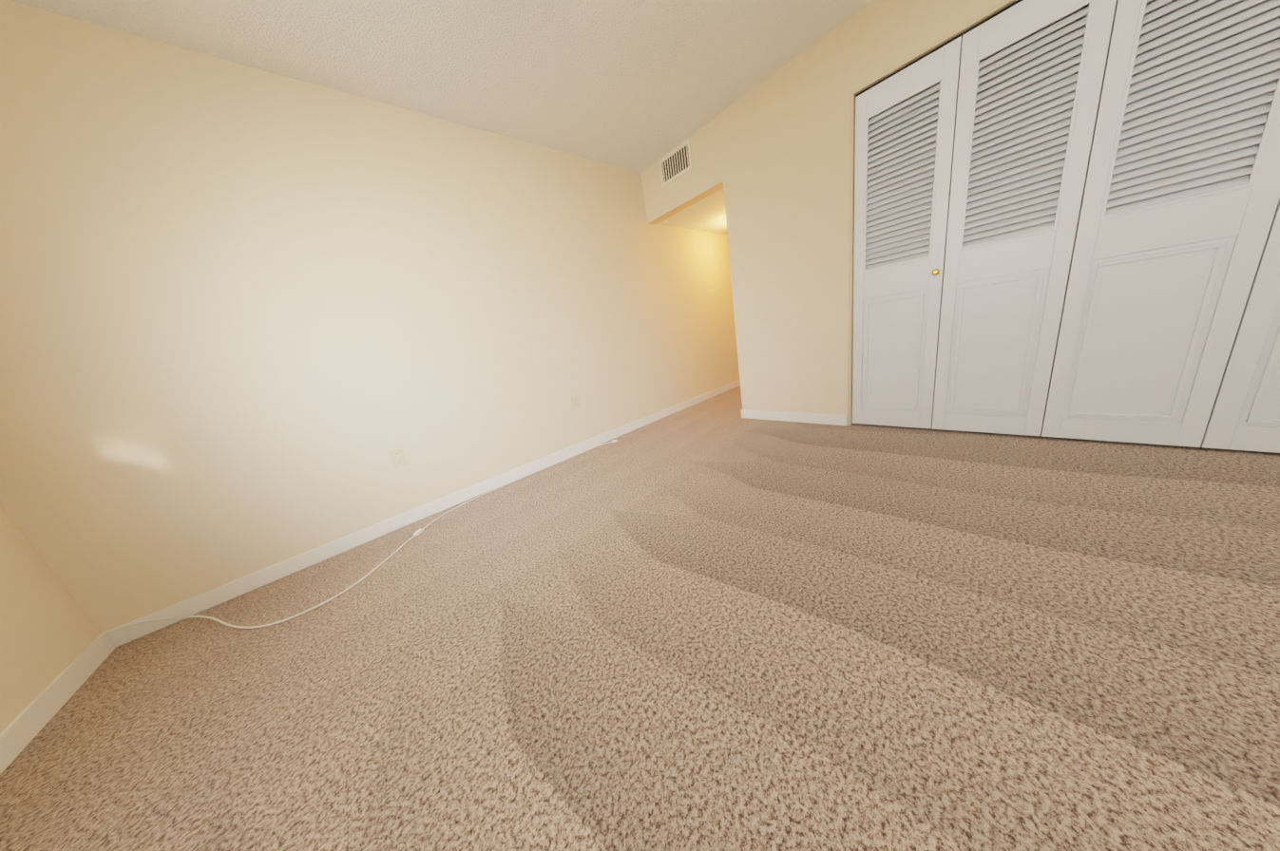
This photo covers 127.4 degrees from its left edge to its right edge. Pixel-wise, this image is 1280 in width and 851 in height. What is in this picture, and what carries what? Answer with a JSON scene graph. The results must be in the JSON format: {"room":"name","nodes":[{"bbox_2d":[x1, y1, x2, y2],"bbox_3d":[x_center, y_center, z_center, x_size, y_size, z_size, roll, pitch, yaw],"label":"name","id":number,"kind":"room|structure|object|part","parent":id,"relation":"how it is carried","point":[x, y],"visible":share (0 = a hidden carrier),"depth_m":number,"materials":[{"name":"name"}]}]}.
{"room":"empty bedroom","nodes":[
{"label":"empty bedroom","id":0,"kind":"room"},
{"bbox_2d":[0,505,101,732],"bbox_3d":[-0.993,0.007,-0.769,0.200,2.540,5.185,-23,20,-39],"label":"wall","id":1,"kind":"structure","parent":0,"point":[49,632],"depth_m":1.17,"materials":[{"name":"paint"}]},
{"bbox_2d":[0,631,115,774],"bbox_3d":[-0.712,1.141,-0.380,0.012,0.085,4.785,-23,20,-39],"label":"baseboard","id":2,"kind":"structure","parent":1,"relation":"attached to","point":[19,733],"depth_m":1.10,"materials":[{"name":"white wood"}]},
{"bbox_2d":[0,0,739,632],"bbox_3d":[-0.534,-1.091,2.905,5.700,2.540,0.200,-23,20,-39],"label":"wall","id":3,"kind":"structure","parent":0,"point":[253,319],"depth_m":1.62,"materials":[{"name":"paint"}]},
{"bbox_2d":[388,447,407,468],"bbox_3d":[-1.533,0.206,2.007,0.070,0.115,0.006,-23,20,-39],"label":"electrical outlet","id":4,"kind":"object","parent":3,"relation":"attached to","point":[398,458],"visible":1,"depth_m":2.00,"materials":[{"name":"beige plastic"}]},
{"bbox_2d":[105,380,740,647],"bbox_3d":[-0.253,0.082,3.154,5.688,0.085,0.012,-23,20,-39],"label":"baseboard","id":5,"kind":"structure","parent":3,"relation":"attached to","point":[211,599],"depth_m":1.88,"materials":[{"name":"white wood"}]},
{"bbox_2d":[571,395,580,409],"bbox_3d":[-0.574,-0.211,2.830,0.070,0.115,0.007,-23,20,-39],"label":"electrical outlet","id":6,"kind":"object","parent":3,"relation":"attached to","point":[575,401],"visible":1,"depth_m":2.83,"materials":[{"name":"beige plastic"}]},
{"bbox_2d":[8,0,871,172],"bbox_3d":[0.281,-1.765,0.184,3.890,0.100,4.785,-23,20,-39],"label":"ceiling","id":7,"kind":"structure","parent":0,"point":[638,85],"depth_m":1.69,"materials":[{"name":"white paint"}]},
{"bbox_2d":[0,385,1279,850],"bbox_3d":[1.355,0.353,1.410,5.700,0.050,4.785,-23,20,-39],"label":"floor","id":8,"kind":"structure","parent":0,"point":[716,623],"depth_m":0.90,"materials":[{"name":"carpet"}]},
{"bbox_2d":[105,534,415,632],"bbox_3d":[-1.723,0.788,1.522,1.093,0.090,0.533,-23,20,-39],"label":"cord","id":9,"kind":"object","parent":8,"relation":"on","point":[261,626],"visible":1,"depth_m":1.43,"materials":[{"name":"white plastic"}]},
{"bbox_2d":[413,439,617,536],"bbox_3d":[-0.819,0.396,2.514,1.615,0.010,0.186,-23,20,-39],"label":"cord","id":10,"kind":"object","parent":8,"relation":"on","point":[509,483],"visible":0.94,"depth_m":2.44,"materials":[{"name":"white plastic"}]},
{"bbox_2d":[655,188,726,234],"bbox_3d":[1.117,-2.525,3.423,1.810,0.440,1.005,-23,20,-39],"label":"ceiling","id":11,"kind":"structure","parent":0,"point":[707,214],"depth_m":3.27,"materials":[{"name":"white paint"}]},
{"bbox_2d":[640,0,1003,415],"bbox_3d":[1.855,-1.123,1.693,0.120,2.440,4.785,-23,20,-39],"label":"wall","id":12,"kind":"structure","parent":0,"point":[771,155],"depth_m":2.31,"materials":[{"name":"paint"}]},
{"bbox_2d":[658,137,692,188],"bbox_3d":[0.312,-2.315,2.806,0.008,0.215,0.360,-23,20,-39],"label":"air vent","id":13,"kind":"object","parent":12,"relation":"in","point":[677,162],"visible":1,"depth_m":2.80,"materials":[{"name":"white metal"}]},
{"bbox_2d":[740,409,847,425],"bbox_3d":[1.285,-0.077,2.751,0.012,0.085,0.896,-23,20,-39],"label":"baseboard","id":14,"kind":"structure","parent":12,"relation":"attached to","point":[824,419],"depth_m":2.69,"materials":[{"name":"white wood"}]},
{"bbox_2d":[847,0,1017,425],"bbox_3d":[2.069,-0.923,1.501,0.079,2.090,1.847,-23,20,-39],"label":"door frame","id":15,"kind":"structure","parent":12,"relation":"attached to","point":[989,12],"depth_m":1.94,"materials":[{"name":"paint"}]},
{"bbox_2d":[855,0,1022,96],"bbox_3d":[1.898,-1.892,1.233,0.030,0.009,1.799,-23,20,-39],"label":"track","id":16,"kind":"object","parent":12,"relation":"attached to","point":[951,40],"visible":0.6,"depth_m":1.60,"materials":[{"name":"black"}]},
{"bbox_2d":[852,0,1279,453],"bbox_3d":[2.064,-0.912,1.498,0.036,2.040,1.799,-23,20,-39],"label":"closet doors","id":17,"kind":"structure","parent":12,"relation":"in","point":[1169,332],"depth_m":1.48,"materials":[{"name":"white wood"}]},
{"bbox_3d":[1.610,-0.970,1.996,0.036,2.040,0.447,-23,20,-39],"label":"panel","id":18,"kind":"part","parent":17,"relation":"part of","materials":[{"name":"white wood"}]},
{"bbox_2d":[932,268,939,275],"bbox_3d":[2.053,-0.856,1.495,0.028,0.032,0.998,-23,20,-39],"label":"door knob","id":19,"kind":"object","parent":17,"relation":"attached to","point":[935,272],"visible":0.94,"depth_m":1.84,"materials":[{"name":"gold metal"}]},
{"bbox_3d":[1.912,-0.931,1.664,0.036,2.040,0.447,-23,20,-39],"label":"panel","id":20,"kind":"part","parent":17,"relation":"part of","materials":[{"name":"white wood"}]},
{"bbox_3d":[2.215,-0.893,1.332,0.036,2.040,0.447,-23,20,-39],"label":"panel","id":21,"kind":"part","parent":17,"relation":"part of","materials":[{"name":"white wood"}]},
{"bbox_3d":[2.517,-0.854,1.000,0.036,2.040,0.447,-23,20,-39],"label":"panel","id":22,"kind":"part","parent":17,"relation":"part of","materials":[{"name":"white wood"}]},
{"bbox_2d":[865,0,1279,433],"bbox_3d":[2.343,-1.215,1.716,0.670,2.540,2.247,-23,20,-39],"label":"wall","id":23,"kind":"structure","parent":0,"point":[1080,9],"depth_m":1.81,"materials":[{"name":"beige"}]}
]}

